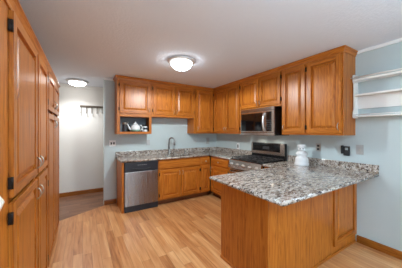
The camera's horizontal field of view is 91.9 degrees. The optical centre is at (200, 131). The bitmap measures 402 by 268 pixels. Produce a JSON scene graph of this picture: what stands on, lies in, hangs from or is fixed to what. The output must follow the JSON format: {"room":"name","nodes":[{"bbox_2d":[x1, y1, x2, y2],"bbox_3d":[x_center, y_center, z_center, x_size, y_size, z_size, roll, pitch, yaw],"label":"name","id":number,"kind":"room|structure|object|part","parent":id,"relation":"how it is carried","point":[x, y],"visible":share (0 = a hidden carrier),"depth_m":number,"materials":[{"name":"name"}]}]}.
{"room":"kitchen","nodes":[
{"label":"kitchen","id":0,"kind":"room"},
{"bbox_2d":[57,86,102,192],"bbox_3d":[-2.451,0.192,4.607,2.600,2.559,0.120,0,0,-31],"label":"wall","id":1,"kind":"structure","parent":0,"point":[80,132],"depth_m":4.37,"materials":[{"name":"white paint"}]},
{"bbox_2d":[59,188,102,197],"bbox_3d":[-2.416,1.377,4.549,2.600,0.090,0.016,0,0,-31],"label":"baseboard","id":2,"kind":"structure","parent":1,"relation":"attached to","point":[66,194],"depth_m":4.37,"materials":[{"name":"brown wood"}]},
{"bbox_2d":[59,83,102,89],"bbox_3d":[-2.413,-1.002,4.543,2.600,0.050,0.030,0,0,-31],"label":"trim","id":3,"kind":"structure","parent":1,"relation":"attached to","point":[61,84],"depth_m":4.37,"materials":[{"name":"white paint"}]},
{"bbox_2d":[80,105,102,112],"bbox_3d":[-2.499,-0.495,4.455,0.460,0.186,0.088,0,0,-31],"label":"coat rack","id":4,"kind":"object","parent":1,"relation":"attached to","point":[86,106],"visible":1,"depth_m":4.46,"materials":[{"name":"brown metal"}]},
{"bbox_3d":[-2.518,-0.566,4.485,0.460,0.045,0.017,0,0,-31],"label":"rail","id":5,"kind":"part","parent":4,"relation":"part of","materials":[{"name":"brown metal"}]},
{"bbox_2d":[103,79,216,202],"bbox_3d":[-0.759,0.222,4.494,2.670,2.499,0.120,0,0,-31],"label":"wall","id":6,"kind":"structure","parent":0,"point":[163,129],"depth_m":4.02,"materials":[{"name":"blue paint"}]},
{"bbox_2d":[104,199,115,204],"bbox_3d":[-1.771,1.377,3.799,0.218,0.090,0.016,0,0,-31],"label":"baseboard","id":7,"kind":"structure","parent":6,"relation":"attached to","point":[110,201],"depth_m":3.79,"materials":[{"name":"brown wood"}]},
{"bbox_2d":[109,140,115,145],"bbox_3d":[-1.737,0.237,3.823,0.116,0.118,0.010,0,0,-31],"label":"wall outlet","id":8,"kind":"object","parent":6,"relation":"attached to","point":[111,142],"visible":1,"depth_m":3.82,"materials":[{"name":"white plastic"}]},
{"bbox_2d":[113,75,151,133],"bbox_3d":[-1.349,-0.486,3.840,0.674,1.076,0.380,0,0,-31],"label":"upper cabinet","id":9,"kind":"object","parent":6,"relation":"attached to","point":[133,95],"visible":1,"depth_m":3.73,"materials":[{"name":"brown wood"}]},
{"bbox_2d":[122,122,126,131],"bbox_3d":[-1.448,-0.069,3.698,0.092,0.200,0.092,0,0,-31],"label":"jar","id":10,"kind":"object","parent":9,"relation":"in","point":[124,124],"visible":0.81,"depth_m":3.66,"materials":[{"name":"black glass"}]},
{"bbox_3d":[-1.431,-0.123,4.007,0.604,0.310,0.010,0,0,-31],"label":"panel","id":11,"kind":"part","parent":9,"relation":"part of","materials":[{"name":"grey"}]},
{"bbox_3d":[-1.269,-0.994,3.708,0.674,0.061,0.034,0,0,-31],"label":"crown moulding","id":12,"kind":"part","parent":9,"relation":"part of","materials":[{"name":"brown wood"}]},
{"bbox_2d":[127,122,142,131],"bbox_3d":[-1.309,-0.081,3.857,0.275,0.224,0.186,0,0,-1],"label":"teapot","id":13,"kind":"object","parent":9,"relation":"in","point":[135,127],"visible":0.88,"depth_m":3.79,"materials":[{"name":"white ceramic"}]},
{"bbox_3d":[-1.253,-0.642,3.725,0.568,0.597,0.021,0,0,-31],"label":"door","id":14,"kind":"part","parent":9,"relation":"part of","materials":[{"name":"brown wood"}]},
{"bbox_2d":[115,147,215,156],"bbox_3d":[-0.636,0.457,4.485,2.464,0.102,0.020,0,0,-31],"label":"backsplash","id":15,"kind":"structure","parent":6,"relation":"attached to","point":[181,150],"depth_m":4.31,"materials":[{"name":"stone"}]},
{"bbox_2d":[152,80,193,118],"bbox_3d":[-0.644,-0.659,4.269,0.973,0.731,0.380,0,0,-31],"label":"upper cabinet","id":16,"kind":"object","parent":6,"relation":"attached to","point":[171,100],"visible":1,"depth_m":4.12,"materials":[{"name":"brown wood"}]},
{"bbox_3d":[-0.760,-0.642,4.025,0.466,0.597,0.021,0,0,-31],"label":"door","id":17,"kind":"part","parent":16,"relation":"part of","materials":[{"name":"brown wood"}]},
{"bbox_3d":[-0.566,-0.994,4.135,0.968,0.061,0.034,0,0,-31],"label":"crown moulding","id":18,"kind":"part","parent":16,"relation":"part of","materials":[{"name":"brown wood"}]},
{"bbox_3d":[-0.357,-0.642,4.270,0.448,0.597,0.021,0,0,-31],"label":"door","id":19,"kind":"part","parent":16,"relation":"part of","materials":[{"name":"brown wood"}]},
{"bbox_2d":[187,86,213,133],"bbox_3d":[-0.001,-0.486,4.660,0.538,1.076,0.380,0,0,-31],"label":"upper cabinet","id":20,"kind":"object","parent":6,"relation":"attached to","point":[202,122],"visible":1,"depth_m":4.51,"materials":[{"name":"brown wood"}]},
{"bbox_3d":[0.066,-0.463,4.550,0.538,1.030,0.019,0,0,-31],"label":"frame","id":21,"kind":"part","parent":20,"relation":"part of","materials":[{"name":"brown wood"}]},
{"bbox_3d":[0.079,-0.994,4.528,0.538,0.061,0.034,0,0,-31],"label":"crown moulding","id":22,"kind":"part","parent":20,"relation":"part of","materials":[{"name":"brown wood"}]},
{"bbox_3d":[0.088,-0.459,4.541,0.460,0.962,0.021,0,0,-31],"label":"door","id":23,"kind":"part","parent":20,"relation":"part of","materials":[{"name":"brown wood"}]},
{"bbox_2d":[18,0,401,87],"bbox_3d":[0.253,-1.057,1.529,4.022,0.060,7.950,0,0,-31],"label":"ceiling","id":24,"kind":"structure","parent":0,"point":[92,41],"depth_m":2.04,"materials":[{"name":"white paint"}]},
{"bbox_2d":[66,79,88,86],"bbox_3d":[-2.520,-0.966,3.969,0.400,0.122,0.400,0,0,-31],"label":"ceiling light","id":25,"kind":"object","parent":24,"relation":"attached to","point":[75,82],"visible":1,"depth_m":3.87,"materials":[{"name":"white glass"}]},
{"bbox_3d":[-2.520,-0.955,3.969,0.308,0.060,0.308,0,0,-31],"label":"lamp shade","id":26,"kind":"part","parent":25,"relation":"part of","materials":[{"name":"white glass"}]},
{"bbox_2d":[168,56,194,71],"bbox_3d":[-0.284,-0.946,2.824,0.396,0.162,0.396,0,0,-31],"label":"ceiling light","id":27,"kind":"object","parent":24,"relation":"attached to","point":[180,63],"visible":1,"depth_m":2.71,"materials":[{"name":"white glass"}]},
{"bbox_3d":[-0.284,-0.935,2.824,0.305,0.100,0.305,0,0,-31],"label":"lamp shade","id":28,"kind":"part","parent":27,"relation":"part of","materials":[{"name":"white glass"}]},
{"bbox_2d":[48,186,401,267],"bbox_3d":[0.253,1.447,1.529,4.022,0.050,7.950,0,0,-31],"label":"floor","id":29,"kind":"structure","parent":0,"point":[186,233],"depth_m":2.56,"materials":[{"name":"brown wood"}]},
{"bbox_2d":[0,196,4,210],"bbox_3d":[-0.934,0.789,0.546,0.450,1.265,0.443,0,0,-31],"label":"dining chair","id":30,"kind":"object","parent":29,"relation":"on","point":[2,201],"visible":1,"depth_m":0.83,"materials":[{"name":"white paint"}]},
{"bbox_2d":[0,0,49,267],"bbox_3d":[-1.476,0.377,1.237,0.712,2.090,1.248,0,0,-31],"label":"pantry cabinet","id":31,"kind":"object","parent":29,"relation":"on","point":[24,64],"visible":1,"depth_m":1.12,"materials":[{"name":"brown wood"}]},
{"bbox_3d":[-1.099,0.863,1.223,0.021,1.007,0.597,0,0,-31],"label":"door","id":32,"kind":"part","parent":31,"relation":"part of","materials":[{"name":"brown wood"}]},
{"bbox_3d":[-1.099,-0.137,1.223,0.021,0.933,0.597,0,0,-31],"label":"door","id":33,"kind":"part","parent":31,"relation":"part of","materials":[{"name":"brown wood"}]},
{"bbox_3d":[-1.202,-0.639,1.404,0.034,0.058,1.248,0,0,-31],"label":"crown moulding","id":34,"kind":"part","parent":31,"relation":"part of","materials":[{"name":"brown wood"}]},
{"bbox_3d":[-1.400,0.863,1.718,0.021,1.007,0.460,0,0,-31],"label":"door","id":35,"kind":"part","parent":31,"relation":"part of","materials":[{"name":"brown wood"}]},
{"bbox_3d":[-1.400,-0.137,1.718,0.021,0.933,0.460,0,0,-31],"label":"door","id":36,"kind":"part","parent":31,"relation":"part of","materials":[{"name":"brown wood"}]},
{"bbox_2d":[45,65,60,266],"bbox_3d":[-2.090,0.377,2.246,0.712,2.090,1.110,0,0,-31],"label":"pantry cabinet","id":37,"kind":"object","parent":29,"relation":"on","point":[53,84],"visible":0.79,"depth_m":2.29,"materials":[{"name":"brown wood"}]},
{"bbox_3d":[-1.676,0.589,2.170,0.021,1.555,0.494,0,0,-31],"label":"door","id":38,"kind":"part","parent":37,"relation":"part of","materials":[{"name":"brown wood"}]},
{"bbox_3d":[-1.676,-0.413,2.170,0.021,0.380,0.494,0,0,-31],"label":"door","id":39,"kind":"part","parent":37,"relation":"part of","materials":[{"name":"brown wood"}]},
{"bbox_3d":[-1.815,-0.639,2.413,0.034,0.058,1.110,0,0,-31],"label":"crown moulding","id":40,"kind":"part","parent":37,"relation":"part of","materials":[{"name":"brown wood"}]},
{"bbox_3d":[-1.946,-0.413,2.615,0.021,0.380,0.520,0,0,-31],"label":"door","id":41,"kind":"part","parent":37,"relation":"part of","materials":[{"name":"brown wood"}]},
{"bbox_3d":[-1.946,0.589,2.615,0.021,1.555,0.520,0,0,-31],"label":"door","id":42,"kind":"part","parent":37,"relation":"part of","materials":[{"name":"brown wood"}]},
{"bbox_2d":[117,160,123,213],"bbox_3d":[-1.502,0.983,3.610,0.038,0.877,0.582,0,0,-31],"label":"end panel","id":43,"kind":"object","parent":29,"relation":"on","point":[120,166],"visible":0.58,"depth_m":3.45,"materials":[{"name":"brown wood"}]},
{"bbox_2d":[124,160,157,213],"bbox_3d":[-1.214,0.987,3.760,0.598,0.870,0.602,0,0,-31],"label":"dishwasher","id":44,"kind":"object","parent":29,"relation":"on","point":[140,178],"visible":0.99,"depth_m":3.50,"materials":[{"name":"silver metal"}]},
{"bbox_3d":[-1.079,1.371,3.537,0.598,0.101,0.041,0,0,-31],"label":"kick plate","id":45,"kind":"part","parent":44,"relation":"part of","materials":[{"name":"black plastic"}]},
{"bbox_3d":[-1.076,0.637,3.533,0.598,0.166,0.051,0,0,-31],"label":"control panel","id":46,"kind":"part","parent":44,"relation":"part of","materials":[{"name":"black plastic"}]},
{"bbox_2d":[157,157,199,204],"bbox_3d":[-0.559,0.983,4.162,0.929,0.877,0.650,0,0,-31],"label":"base cabinet","id":47,"kind":"object","parent":29,"relation":"on","point":[178,179],"visible":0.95,"depth_m":3.90,"materials":[{"name":"brown wood"}]},
{"bbox_3d":[-0.597,1.022,3.808,0.429,0.550,0.021,0,0,-31],"label":"door","id":48,"kind":"part","parent":47,"relation":"part of","materials":[{"name":"brown wood"}]},
{"bbox_2d":[115,151,242,162],"bbox_3d":[-0.300,0.525,3.931,2.466,0.035,1.316,0,0,-31],"label":"countertop","id":49,"kind":"structure","parent":47,"relation":"on","point":[220,154],"depth_m":3.98,"materials":[{"name":"stone"}]},
{"bbox_2d":[168,137,175,153],"bbox_3d":[-0.644,0.319,4.295,0.175,0.377,0.076,0,0,3],"label":"faucet","id":50,"kind":"object","parent":49,"relation":"on","point":[169,150],"visible":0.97,"depth_m":4.28,"materials":[{"name":"silver metal"}]},
{"bbox_3d":[-0.412,0.644,3.922,0.883,0.145,0.018,0,0,-31],"label":"false drawer","id":51,"kind":"part","parent":47,"relation":"part of","materials":[{"name":"brown wood"}]},
{"bbox_3d":[-0.219,1.022,4.038,0.424,0.550,0.021,0,0,-31],"label":"door","id":52,"kind":"part","parent":47,"relation":"part of","materials":[{"name":"brown wood"}]},
{"bbox_2d":[198,156,209,196],"bbox_3d":[-0.052,0.983,4.473,0.259,0.877,0.647,0,0,-31],"label":"base cabinet","id":53,"kind":"object","parent":29,"relation":"on","point":[205,160],"visible":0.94,"depth_m":4.22,"materials":[{"name":"brown wood"}]},
{"bbox_3d":[0.095,0.644,4.230,0.224,0.145,0.019,0,0,-31],"label":"drawer","id":54,"kind":"part","parent":53,"relation":"part of","materials":[{"name":"brown wood"}]},
{"bbox_3d":[0.096,1.022,4.229,0.224,0.550,0.021,0,0,-31],"label":"door","id":55,"kind":"part","parent":53,"relation":"part of","materials":[{"name":"brown wood"}]},
{"bbox_2d":[210,156,229,198],"bbox_3d":[0.630,0.983,4.140,0.660,0.877,0.684,0,0,-31],"label":"base cabinet","id":56,"kind":"object","parent":29,"relation":"on","point":[219,166],"visible":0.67,"depth_m":4.04,"materials":[{"name":"brown wood"}]},
{"bbox_3d":[0.372,0.644,4.010,0.019,0.145,0.575,0,0,-31],"label":"drawer","id":57,"kind":"part","parent":56,"relation":"part of","materials":[{"name":"brown wood"}]},
{"bbox_3d":[0.372,1.022,4.010,0.021,0.550,0.575,0,0,-31],"label":"door","id":58,"kind":"part","parent":56,"relation":"part of","materials":[{"name":"brown wood"}]},
{"bbox_2d":[228,142,286,172],"bbox_3d":[0.981,0.819,3.483,0.692,1.205,0.766,0,0,-31],"label":"gas range","id":59,"kind":"object","parent":29,"relation":"on","point":[262,153],"visible":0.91,"depth_m":3.45,"materials":[{"name":"silver metal"}]},
{"bbox_3d":[0.749,0.949,3.342,0.035,0.525,0.760,0,0,-31],"label":"oven door","id":60,"kind":"part","parent":59,"relation":"part of","materials":[{"name":"silver metal"}]},
{"bbox_3d":[0.737,0.598,3.334,0.063,0.163,0.764,0,0,-31],"label":"control panel","id":61,"kind":"part","parent":59,"relation":"part of","materials":[{"name":"silver metal"}]},
{"bbox_2d":[231,156,282,164],"bbox_3d":[0.996,0.509,3.492,0.542,0.038,0.766,0,0,-31],"label":"cooktop","id":62,"kind":"object","parent":59,"relation":"in","point":[260,160],"depth_m":3.39,"materials":[{"name":"grey metal"}]},
{"bbox_2d":[220,183,356,267],"bbox_3d":[1.114,0.983,2.352,1.692,0.877,0.668,0,0,-31],"label":"base cabinet","id":63,"kind":"object","parent":29,"relation":"on","point":[256,232],"visible":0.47,"depth_m":1.96,"materials":[{"name":"brown wood"}]},
{"bbox_3d":[0.403,0.983,1.929,0.018,0.877,0.651,0,0,-31],"label":"panel","id":64,"kind":"part","parent":63,"relation":"part of","materials":[{"name":"brown wood"}]},
{"bbox_2d":[209,161,378,206],"bbox_3d":[1.042,0.525,2.362,1.804,0.035,1.200,0,0,-31],"label":"countertop","id":65,"kind":"structure","parent":63,"relation":"on","point":[284,183],"depth_m":2.01,"materials":[{"name":"stone"}]},
{"bbox_2d":[294,144,308,165],"bbox_3d":[1.514,0.352,2.928,0.204,0.311,0.204,0,0,-31],"label":"cookie jar","id":66,"kind":"object","parent":65,"relation":"on","point":[301,159],"visible":1,"depth_m":2.87,"materials":[{"name":"white ceramic"}]},
{"bbox_3d":[1.032,0.983,1.941,1.068,0.877,0.018,0,0,-31],"label":"panel","id":67,"kind":"part","parent":63,"relation":"part of","materials":[{"name":"brown wood"}]},
{"bbox_3d":[1.755,0.942,2.363,0.565,0.750,0.021,0,0,-31],"label":"door","id":68,"kind":"part","parent":63,"relation":"part of","materials":[{"name":"brown wood"}]},
{"bbox_2d":[217,42,401,250],"bbox_3d":[2.054,0.192,2.554,0.120,2.559,8.070,0,0,-31],"label":"wall","id":69,"kind":"structure","parent":0,"point":[379,199],"depth_m":2.35,"materials":[{"name":"blue paint"}]},
{"bbox_2d":[213,80,240,133],"bbox_3d":[0.579,-0.486,4.494,0.380,1.076,1.267,0,0,-31],"label":"upper cabinet","id":70,"kind":"object","parent":69,"relation":"attached to","point":[226,98],"visible":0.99,"depth_m":4.21,"materials":[{"name":"brown wood"}]},
{"bbox_3d":[0.430,-0.459,4.452,0.021,0.962,0.430,0,0,-31],"label":"door","id":71,"kind":"part","parent":70,"relation":"part of","materials":[{"name":"brown wood"}]},
{"bbox_3d":[0.531,-0.994,4.273,0.034,0.061,0.939,0,0,-31],"label":"crown moulding","id":72,"kind":"part","parent":70,"relation":"part of","materials":[{"name":"brown wood"}]},
{"bbox_3d":[0.659,-0.459,4.075,0.021,0.962,0.422,0,0,-31],"label":"door","id":73,"kind":"part","parent":70,"relation":"part of","materials":[{"name":"brown wood"}]},
{"bbox_2d":[216,147,251,154],"bbox_3d":[0.750,0.457,4.558,0.020,0.102,1.296,0,0,-31],"label":"backsplash","id":74,"kind":"structure","parent":69,"relation":"attached to","point":[238,151],"depth_m":4.50,"materials":[{"name":"stone"}]},
{"bbox_2d":[240,66,281,109],"bbox_3d":[1.151,-0.716,3.552,0.380,0.616,0.938,0,0,-31],"label":"upper cabinet","id":75,"kind":"object","parent":69,"relation":"attached to","point":[263,89],"visible":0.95,"depth_m":3.40,"materials":[{"name":"brown wood"}]},
{"bbox_3d":[0.909,-0.689,3.664,0.021,0.502,0.460,0,0,-31],"label":"door","id":76,"kind":"part","parent":75,"relation":"part of","materials":[{"name":"brown wood"}]},
{"bbox_3d":[1.020,-0.994,3.471,0.034,0.061,0.936,0,0,-31],"label":"crown moulding","id":77,"kind":"part","parent":75,"relation":"part of","materials":[{"name":"brown wood"}]},
{"bbox_2d":[241,106,281,135],"bbox_3d":[1.113,-0.165,3.539,0.460,0.478,0.776,0,0,-31],"label":"microwave","id":78,"kind":"object","parent":75,"relation":"attached to","point":[265,120],"visible":0.98,"depth_m":3.30,"materials":[{"name":"silver metal"}]},
{"bbox_3d":[0.939,-0.162,3.526,0.030,0.374,0.618,0,0,-31],"label":"door","id":79,"kind":"part","parent":78,"relation":"part of","materials":[{"name":"black glass"}]},
{"bbox_3d":[0.981,0.048,3.459,0.028,0.043,0.776,0,0,-31],"label":"rail","id":80,"kind":"part","parent":78,"relation":"part of","materials":[{"name":"silver metal"}]},
{"bbox_3d":[1.051,-0.155,3.267,0.072,0.316,0.029,0,0,-31],"label":"handle","id":81,"kind":"part","parent":78,"relation":"part of","materials":[{"name":"silver metal"}]},
{"bbox_3d":[1.141,-0.162,3.193,0.030,0.374,0.156,0,0,-31],"label":"keypad panel","id":82,"kind":"part","parent":78,"relation":"part of","materials":[{"name":"black glass"}]},
{"bbox_3d":[1.148,-0.689,3.273,0.021,0.502,0.429,0,0,-31],"label":"door","id":83,"kind":"part","parent":75,"relation":"part of","materials":[{"name":"brown wood"}]},
{"bbox_2d":[316,143,320,150],"bbox_3d":[1.757,0.242,2.916,0.010,0.116,0.072,0,0,-31],"label":"wall outlet","id":84,"kind":"object","parent":69,"relation":"attached to","point":[318,146],"visible":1,"depth_m":2.91,"materials":[{"name":"beige plastic"}]},
{"bbox_2d":[280,45,357,135],"bbox_3d":[1.626,-0.486,2.771,0.380,1.076,0.885,0,0,-31],"label":"upper cabinet","id":85,"kind":"object","parent":69,"relation":"attached to","point":[317,90],"visible":1,"depth_m":2.56,"materials":[{"name":"brown wood"}]},
{"bbox_3d":[1.374,-0.459,2.901,0.021,0.962,0.362,0,0,-31],"label":"door","id":86,"kind":"part","parent":85,"relation":"part of","materials":[{"name":"brown wood"}]},
{"bbox_3d":[1.494,-0.994,2.691,0.034,0.061,0.885,0,0,-31],"label":"crown moulding","id":87,"kind":"part","parent":85,"relation":"part of","materials":[{"name":"brown wood"}]},
{"bbox_3d":[1.593,-0.459,2.542,0.021,0.962,0.419,0,0,-31],"label":"door","id":88,"kind":"part","parent":85,"relation":"part of","materials":[{"name":"brown wood"}]},
{"bbox_3d":[1.855,-0.994,2.413,0.361,0.061,0.034,0,0,-31],"label":"crown moulding","id":89,"kind":"part","parent":85,"relation":"part of","materials":[{"name":"brown wood"}]},
{"bbox_2d":[288,155,378,173],"bbox_3d":[1.804,0.457,2.826,0.020,0.102,1.199,0,0,-31],"label":"backsplash","id":90,"kind":"structure","parent":69,"relation":"attached to","point":[369,168],"depth_m":2.62,"materials":[{"name":"stone"}]},
{"bbox_2d":[341,145,349,155],"bbox_3d":[1.928,0.257,2.601,0.044,0.134,0.096,0,0,-31],"label":"wall phone","id":91,"kind":"object","parent":69,"relation":"attached to","point":[345,150],"visible":1,"depth_m":2.59,"materials":[{"name":"black plastic"}]},
{"bbox_2d":[356,145,363,154],"bbox_3d":[2.022,0.235,2.480,0.010,0.125,0.080,0,0,-31],"label":"wall plate","id":92,"kind":"object","parent":69,"relation":"attached to","point":[359,148],"visible":1,"depth_m":2.47,"materials":[{"name":"grey plastic"}]},
{"bbox_2d":[350,68,401,118],"bbox_3d":[2.179,-0.436,2.090,0.144,0.545,0.929,0,0,-31],"label":"wall shelf","id":93,"kind":"object","parent":69,"relation":"attached to","point":[393,97],"visible":1,"depth_m":2.30,"materials":[{"name":"white paint"}]},
{"bbox_3d":[1.962,-0.436,2.475,0.115,0.545,0.020,0,0,-31],"label":"panel","id":94,"kind":"part","parent":93,"relation":"part of","materials":[{"name":"white paint"}]},
{"bbox_3d":[2.126,-0.663,2.057,0.018,0.018,0.929,0,0,-31],"label":"rail","id":95,"kind":"part","parent":93,"relation":"part of","materials":[{"name":"white paint"}]},
{"bbox_3d":[2.151,-0.206,2.072,0.010,0.010,0.865,0,0,-31],"label":"rail","id":96,"kind":"part","parent":93,"relation":"part of","materials":[{"name":"white paint"}]},
{"bbox_3d":[2.187,-0.636,2.094,0.127,0.025,0.865,0,0,-31],"label":"shelf","id":97,"kind":"part","parent":93,"relation":"part of","materials":[{"name":"white paint"}]},
{"bbox_3d":[2.193,-0.184,2.098,0.111,0.018,0.865,0,0,-31],"label":"shelf","id":98,"kind":"part","parent":93,"relation":"part of","materials":[{"name":"white paint"}]},
{"bbox_3d":[2.195,-0.451,2.099,0.107,0.022,0.865,0,0,-31],"label":"shelf","id":99,"kind":"part","parent":93,"relation":"part of","materials":[{"name":"white paint"}]},
{"bbox_2d":[356,235,401,259],"bbox_3d":[3.017,1.377,0.839,0.016,0.090,3.898,0,0,-31],"label":"baseboard","id":100,"kind":"structure","parent":69,"relation":"attached to","point":[380,247],"depth_m":2.31,"materials":[{"name":"brown wood"}]},
{"bbox_2d":[357,38,401,53],"bbox_3d":[3.017,-1.010,0.835,0.022,0.035,3.890,0,0,-31],"label":"trim","id":101,"kind":"structure","parent":69,"relation":"attached to","point":[400,39],"depth_m":2.29,"materials":[{"name":"white"}]}
]}

